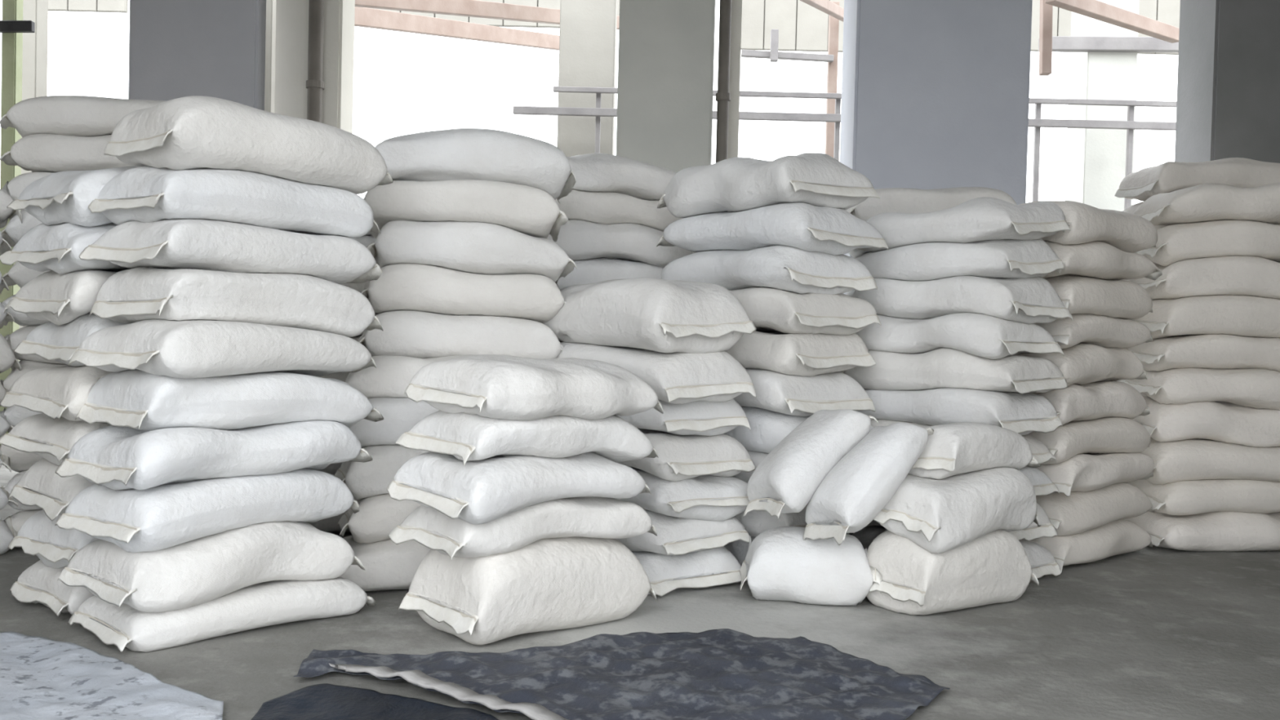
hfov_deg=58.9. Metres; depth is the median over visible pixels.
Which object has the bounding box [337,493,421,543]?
sack
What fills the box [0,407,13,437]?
sack
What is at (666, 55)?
pillar
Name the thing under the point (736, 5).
pillar
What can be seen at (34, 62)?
post
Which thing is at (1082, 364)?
sack
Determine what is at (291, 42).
pillar
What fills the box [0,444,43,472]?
sack
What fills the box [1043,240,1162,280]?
sack
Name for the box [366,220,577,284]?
sack
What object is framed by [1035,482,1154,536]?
sack
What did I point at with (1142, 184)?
sack
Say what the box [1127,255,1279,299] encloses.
sack
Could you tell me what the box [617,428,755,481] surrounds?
sack
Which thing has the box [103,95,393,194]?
sack
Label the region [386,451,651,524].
sack
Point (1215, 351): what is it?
sack
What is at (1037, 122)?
railing
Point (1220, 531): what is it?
sack
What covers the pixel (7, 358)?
sack
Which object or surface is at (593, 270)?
sack
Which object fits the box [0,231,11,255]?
sack
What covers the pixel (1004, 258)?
sack
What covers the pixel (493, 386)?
sack
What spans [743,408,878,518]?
sack
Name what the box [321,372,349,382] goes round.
sack
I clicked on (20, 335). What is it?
sack
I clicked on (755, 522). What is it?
sack
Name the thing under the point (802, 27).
wall panel
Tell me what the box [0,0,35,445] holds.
post
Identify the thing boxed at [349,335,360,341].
sack
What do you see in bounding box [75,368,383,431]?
sack
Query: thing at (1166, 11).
wall panel
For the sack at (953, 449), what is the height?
0.310 m
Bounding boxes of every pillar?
[128,0,266,111]
[274,0,355,133]
[616,0,715,253]
[727,0,742,159]
[839,0,1032,294]
[1174,0,1279,163]
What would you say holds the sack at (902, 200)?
on the sack at (855, 253)
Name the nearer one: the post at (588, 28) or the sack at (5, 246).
the sack at (5, 246)
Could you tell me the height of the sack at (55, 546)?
0.301 m
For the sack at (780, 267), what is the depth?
5.66 m
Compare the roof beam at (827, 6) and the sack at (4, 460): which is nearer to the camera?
the sack at (4, 460)
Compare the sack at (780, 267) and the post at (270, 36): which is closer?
the sack at (780, 267)
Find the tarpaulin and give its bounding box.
[293,628,950,719]
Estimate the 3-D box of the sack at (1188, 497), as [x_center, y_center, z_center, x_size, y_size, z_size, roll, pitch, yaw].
[3.499,0.790,6.862,1.038,0.270,0.644,1,1,0]
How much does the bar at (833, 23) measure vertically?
4.900 m
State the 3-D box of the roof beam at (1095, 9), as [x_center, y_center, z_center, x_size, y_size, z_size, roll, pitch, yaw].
[4.523,-3.247,10.724,2.460,0.232,0.100,0,2,-41]
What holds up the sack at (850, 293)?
on the sack
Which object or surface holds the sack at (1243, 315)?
on the sack at (1215, 351)
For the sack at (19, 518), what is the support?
on the floor
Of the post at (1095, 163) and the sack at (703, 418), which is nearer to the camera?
the sack at (703, 418)
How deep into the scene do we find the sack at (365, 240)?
6.44 m
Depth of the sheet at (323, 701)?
3.52 m
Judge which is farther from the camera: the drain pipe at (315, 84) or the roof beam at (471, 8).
the roof beam at (471, 8)
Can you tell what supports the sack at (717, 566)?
on the floor
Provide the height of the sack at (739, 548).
0.233 m
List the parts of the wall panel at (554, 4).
panel, panel, panel, panel, panel, panel, panel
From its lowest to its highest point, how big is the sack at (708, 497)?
0.272 m
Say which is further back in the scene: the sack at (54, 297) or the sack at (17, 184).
the sack at (17, 184)
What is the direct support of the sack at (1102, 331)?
on the sack at (1082, 364)
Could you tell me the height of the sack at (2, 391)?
0.230 m
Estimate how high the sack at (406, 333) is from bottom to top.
0.348 m
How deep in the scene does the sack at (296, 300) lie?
4.37 m
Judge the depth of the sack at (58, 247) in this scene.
4.55 m
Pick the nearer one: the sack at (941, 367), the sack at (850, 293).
the sack at (941, 367)
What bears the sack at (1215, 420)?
on the sack at (1193, 459)
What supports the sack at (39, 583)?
on the floor
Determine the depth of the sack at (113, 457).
4.29 m
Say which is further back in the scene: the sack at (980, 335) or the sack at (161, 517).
the sack at (980, 335)
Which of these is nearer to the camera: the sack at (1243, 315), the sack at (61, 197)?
the sack at (61, 197)
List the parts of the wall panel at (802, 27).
panel, panel, panel, panel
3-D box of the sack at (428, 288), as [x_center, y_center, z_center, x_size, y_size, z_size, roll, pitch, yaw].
[-0.900,-0.300,5.710,1.037,0.338,0.582,1,1,-18]
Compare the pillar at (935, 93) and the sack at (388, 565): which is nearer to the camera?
the sack at (388, 565)
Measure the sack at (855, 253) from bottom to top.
0.265 m
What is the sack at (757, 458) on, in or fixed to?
on the sack at (755, 522)
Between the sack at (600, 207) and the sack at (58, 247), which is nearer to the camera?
the sack at (58, 247)
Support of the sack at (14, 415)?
on the sack at (20, 461)
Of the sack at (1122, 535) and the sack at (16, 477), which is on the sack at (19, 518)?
the sack at (16, 477)
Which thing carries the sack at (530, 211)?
on the sack at (485, 248)
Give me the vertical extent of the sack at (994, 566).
0.353 m
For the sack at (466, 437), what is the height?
0.273 m
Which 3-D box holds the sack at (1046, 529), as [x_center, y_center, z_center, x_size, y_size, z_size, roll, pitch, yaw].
[1.600,0.806,6.011,0.570,0.260,1.090,0,2,-40]
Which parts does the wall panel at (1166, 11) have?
panel, panel, panel, panel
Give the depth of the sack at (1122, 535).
6.11 m
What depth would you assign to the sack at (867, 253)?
6.98 m
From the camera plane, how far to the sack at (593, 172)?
6.60 m
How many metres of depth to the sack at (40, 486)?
4.62 m
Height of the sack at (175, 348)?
0.260 m
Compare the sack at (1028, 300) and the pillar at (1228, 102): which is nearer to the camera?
the sack at (1028, 300)
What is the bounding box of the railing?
[512,86,1176,209]
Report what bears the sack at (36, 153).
on the sack at (17, 184)
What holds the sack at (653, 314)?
on the sack at (675, 378)
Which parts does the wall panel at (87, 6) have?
panel, panel, panel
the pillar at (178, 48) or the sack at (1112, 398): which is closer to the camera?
the sack at (1112, 398)
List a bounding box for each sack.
[0,95,164,137]
[0,133,133,173]
[0,181,22,228]
[0,209,41,247]
[0,222,133,274]
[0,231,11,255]
[0,261,51,288]
[0,271,8,294]
[0,302,14,328]
[0,333,21,373]
[0,365,111,421]
[0,379,8,403]
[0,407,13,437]
[0,413,110,465]
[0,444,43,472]
[0,453,11,471]
[0,485,18,509]
[0,515,17,554]
[1,294,49,326]
[3,359,68,391]
[4,270,117,325]
[4,405,41,431]
[4,470,41,510]
[5,325,64,364]
[7,165,139,226]
[7,172,53,210]
[8,457,95,520]
[8,509,100,568]
[9,560,93,616]
[11,509,42,534]
[13,312,129,366]
[54,467,359,552]
[55,419,372,489]
[57,520,364,612]
[67,577,375,652]
[68,319,376,378]
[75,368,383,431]
[79,218,382,284]
[88,166,380,237]
[88,266,382,337]
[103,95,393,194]
[308,510,350,532]
[318,462,342,475]
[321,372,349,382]
[334,444,427,500]
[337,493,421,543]
[338,535,431,591]
[341,280,370,293]
[345,355,468,398]
[346,235,376,247]
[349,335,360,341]
[350,397,439,448]
[358,310,563,359]
[361,262,566,323]
[363,179,568,241]
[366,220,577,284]
[375,128,576,203]
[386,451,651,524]
[388,496,657,559]
[395,410,658,466]
[398,536,657,644]
[404,354,663,420]
[542,277,755,353]
[546,219,692,266]
[555,188,684,231]
[555,342,756,404]
[556,257,664,290]
[566,153,676,200]
[614,466,749,520]
[616,399,751,435]
[616,508,749,555]
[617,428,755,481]
[631,546,747,596]
[656,202,888,255]
[657,152,879,217]
[661,244,877,294]
[723,533,849,565]
[724,331,875,376]
[724,406,873,453]
[728,287,881,335]
[731,450,768,483]
[733,368,875,416]
[733,504,807,537]
[739,526,882,605]
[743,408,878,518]
[803,422,933,545]
[840,346,1067,393]
[845,186,1017,221]
[845,289,855,296]
[848,248,870,258]
[851,275,1072,324]
[851,525,1061,578]
[855,196,1070,252]
[855,251,873,259]
[855,312,1064,359]
[855,387,1062,435]
[857,238,1063,280]
[866,528,1039,615]
[867,502,1057,541]
[871,418,1057,467]
[873,466,1039,553]
[907,422,1040,479]
[1016,343,1146,393]
[1017,466,1059,496]
[1018,200,1157,253]
[1023,518,1152,572]
[1028,417,1151,464]
[1034,313,1152,349]
[1035,380,1150,424]
[1035,453,1154,496]
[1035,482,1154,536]
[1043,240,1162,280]
[1043,274,1152,319]
[1115,157,1279,201]
[1122,201,1165,229]
[1123,511,1279,551]
[1124,367,1279,409]
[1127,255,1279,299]
[1127,294,1279,338]
[1127,333,1279,372]
[1128,479,1279,515]
[1133,182,1279,226]
[1133,395,1279,447]
[1134,218,1279,266]
[1138,436,1279,484]
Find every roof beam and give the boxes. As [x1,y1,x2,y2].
[354,6,559,50]
[355,0,619,30]
[800,0,844,22]
[1044,0,1179,43]
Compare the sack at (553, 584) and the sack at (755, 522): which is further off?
the sack at (755, 522)
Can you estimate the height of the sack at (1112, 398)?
0.239 m
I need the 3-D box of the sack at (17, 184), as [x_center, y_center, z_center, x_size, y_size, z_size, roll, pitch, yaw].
[-2.843,-0.871,6.123,1.030,0.272,0.615,1,1,-15]
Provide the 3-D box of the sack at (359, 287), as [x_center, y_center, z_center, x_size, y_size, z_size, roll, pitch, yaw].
[-1.463,-0.424,6.729,1.173,0.258,0.622,1,1,-12]
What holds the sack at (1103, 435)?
on the sack at (1082, 472)
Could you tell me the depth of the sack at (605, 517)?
4.40 m
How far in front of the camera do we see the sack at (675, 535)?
5.26 m
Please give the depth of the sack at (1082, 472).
6.10 m
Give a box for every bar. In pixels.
[741,49,834,62]
[769,29,778,62]
[825,1,839,157]
[1038,35,1178,53]
[1039,0,1053,75]
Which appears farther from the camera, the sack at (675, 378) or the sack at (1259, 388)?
the sack at (1259, 388)
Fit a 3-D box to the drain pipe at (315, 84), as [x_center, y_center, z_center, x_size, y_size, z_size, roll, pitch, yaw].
[-2.452,-1.361,8.521,0.131,4.600,0.152,1,1,0]
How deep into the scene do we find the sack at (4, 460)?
5.75 m
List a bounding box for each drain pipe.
[306,0,324,123]
[715,0,731,162]
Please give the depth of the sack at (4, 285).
5.71 m
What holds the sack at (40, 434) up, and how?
on the sack at (40, 486)
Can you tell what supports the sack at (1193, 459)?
on the sack at (1188, 497)
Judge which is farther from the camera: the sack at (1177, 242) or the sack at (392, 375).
the sack at (1177, 242)
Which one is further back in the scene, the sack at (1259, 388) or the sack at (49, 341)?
the sack at (1259, 388)
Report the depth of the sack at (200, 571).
4.26 m
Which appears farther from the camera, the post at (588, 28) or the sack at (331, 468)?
the post at (588, 28)
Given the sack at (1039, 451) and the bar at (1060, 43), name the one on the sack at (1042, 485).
the sack at (1039, 451)
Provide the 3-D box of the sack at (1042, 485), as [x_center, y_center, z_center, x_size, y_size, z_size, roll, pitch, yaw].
[1.621,0.592,6.022,0.556,0.283,1.030,0,2,-41]
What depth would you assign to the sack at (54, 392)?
4.52 m
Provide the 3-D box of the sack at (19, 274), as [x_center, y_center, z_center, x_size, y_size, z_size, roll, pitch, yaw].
[-2.813,-0.466,6.110,1.021,0.248,0.604,1,1,-15]
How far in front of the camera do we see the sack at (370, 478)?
5.09 m
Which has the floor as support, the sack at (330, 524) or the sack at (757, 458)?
the sack at (330, 524)
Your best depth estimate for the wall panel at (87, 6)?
18.34 m
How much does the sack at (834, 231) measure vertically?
0.276 m
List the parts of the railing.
post, post, rail, rail, post, post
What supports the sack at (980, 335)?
on the sack at (941, 367)
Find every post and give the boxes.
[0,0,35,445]
[18,0,48,361]
[264,0,275,113]
[556,0,617,156]
[1065,0,1139,211]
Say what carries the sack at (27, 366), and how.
on the sack at (14, 415)
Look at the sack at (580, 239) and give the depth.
6.55 m
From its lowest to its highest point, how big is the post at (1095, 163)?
5.400 m
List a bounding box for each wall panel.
[48,0,128,13]
[373,0,619,28]
[741,0,844,52]
[1031,0,1180,54]
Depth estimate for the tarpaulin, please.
3.84 m
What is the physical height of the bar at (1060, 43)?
0.177 m
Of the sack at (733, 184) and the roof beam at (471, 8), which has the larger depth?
the roof beam at (471, 8)
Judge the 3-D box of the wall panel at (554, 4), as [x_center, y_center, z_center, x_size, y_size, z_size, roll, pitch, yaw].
[-2.416,-5.761,17.881,4.858,0.968,0.080,1,1,0]
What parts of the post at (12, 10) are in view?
bracket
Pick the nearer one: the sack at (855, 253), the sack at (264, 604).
the sack at (264, 604)
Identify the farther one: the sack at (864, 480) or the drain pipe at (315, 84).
the drain pipe at (315, 84)
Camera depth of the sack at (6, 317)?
5.71 m
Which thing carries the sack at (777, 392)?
on the sack at (768, 428)
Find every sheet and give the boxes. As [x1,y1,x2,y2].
[0,631,223,719]
[250,683,498,719]
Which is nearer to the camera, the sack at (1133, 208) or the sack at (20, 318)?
the sack at (20, 318)
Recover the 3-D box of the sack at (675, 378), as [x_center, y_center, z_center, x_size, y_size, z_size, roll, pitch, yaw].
[0.016,0.035,5.587,0.613,0.303,1.103,0,2,-39]
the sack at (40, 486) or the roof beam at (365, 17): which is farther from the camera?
the roof beam at (365, 17)
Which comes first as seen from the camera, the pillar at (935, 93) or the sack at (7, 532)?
the sack at (7, 532)
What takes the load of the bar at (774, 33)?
attached to the bar at (744, 53)
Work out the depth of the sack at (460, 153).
5.43 m
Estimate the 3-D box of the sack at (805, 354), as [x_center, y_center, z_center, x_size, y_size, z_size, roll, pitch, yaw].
[0.630,-0.052,5.997,0.661,0.272,1.073,0,2,-43]
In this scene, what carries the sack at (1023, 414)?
on the sack at (1039, 451)
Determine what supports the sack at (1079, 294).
on the sack at (1102, 331)
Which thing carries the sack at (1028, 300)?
on the sack at (980, 335)
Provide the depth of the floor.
4.47 m
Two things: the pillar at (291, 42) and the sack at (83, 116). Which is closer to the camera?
the sack at (83, 116)
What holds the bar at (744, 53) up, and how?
attached to the bar at (833, 23)
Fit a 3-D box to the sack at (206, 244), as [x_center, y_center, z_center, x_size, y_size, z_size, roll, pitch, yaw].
[-1.643,-0.436,4.632,0.584,0.260,1.038,2,2,37]
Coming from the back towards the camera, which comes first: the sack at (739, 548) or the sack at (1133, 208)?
the sack at (1133, 208)
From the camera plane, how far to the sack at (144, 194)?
4.40 m
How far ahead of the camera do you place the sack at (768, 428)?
5.62 m
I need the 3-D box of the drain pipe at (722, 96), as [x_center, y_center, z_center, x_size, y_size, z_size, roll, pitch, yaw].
[0.612,-1.288,8.601,0.111,4.600,0.132,1,1,0]
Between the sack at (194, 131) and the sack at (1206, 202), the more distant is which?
the sack at (1206, 202)
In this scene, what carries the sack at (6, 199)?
on the sack at (5, 246)
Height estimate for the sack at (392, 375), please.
0.284 m
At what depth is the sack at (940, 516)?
4.94 m
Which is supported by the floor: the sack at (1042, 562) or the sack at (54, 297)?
the sack at (1042, 562)
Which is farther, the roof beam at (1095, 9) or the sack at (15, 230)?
the roof beam at (1095, 9)
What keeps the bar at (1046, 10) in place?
hanging from the roof beam at (1095, 9)
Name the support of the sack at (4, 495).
on the sack at (7, 532)
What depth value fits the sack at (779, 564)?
5.03 m
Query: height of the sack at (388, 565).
0.250 m
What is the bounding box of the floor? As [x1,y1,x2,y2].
[0,464,1279,719]
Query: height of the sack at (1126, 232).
0.282 m
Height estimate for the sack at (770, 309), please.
0.271 m
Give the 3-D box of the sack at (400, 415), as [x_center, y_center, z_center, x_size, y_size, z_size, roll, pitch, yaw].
[-0.955,0.311,5.457,1.017,0.286,0.596,1,1,-19]
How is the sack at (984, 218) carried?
on the sack at (1004, 258)
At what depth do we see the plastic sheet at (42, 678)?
3.62 m

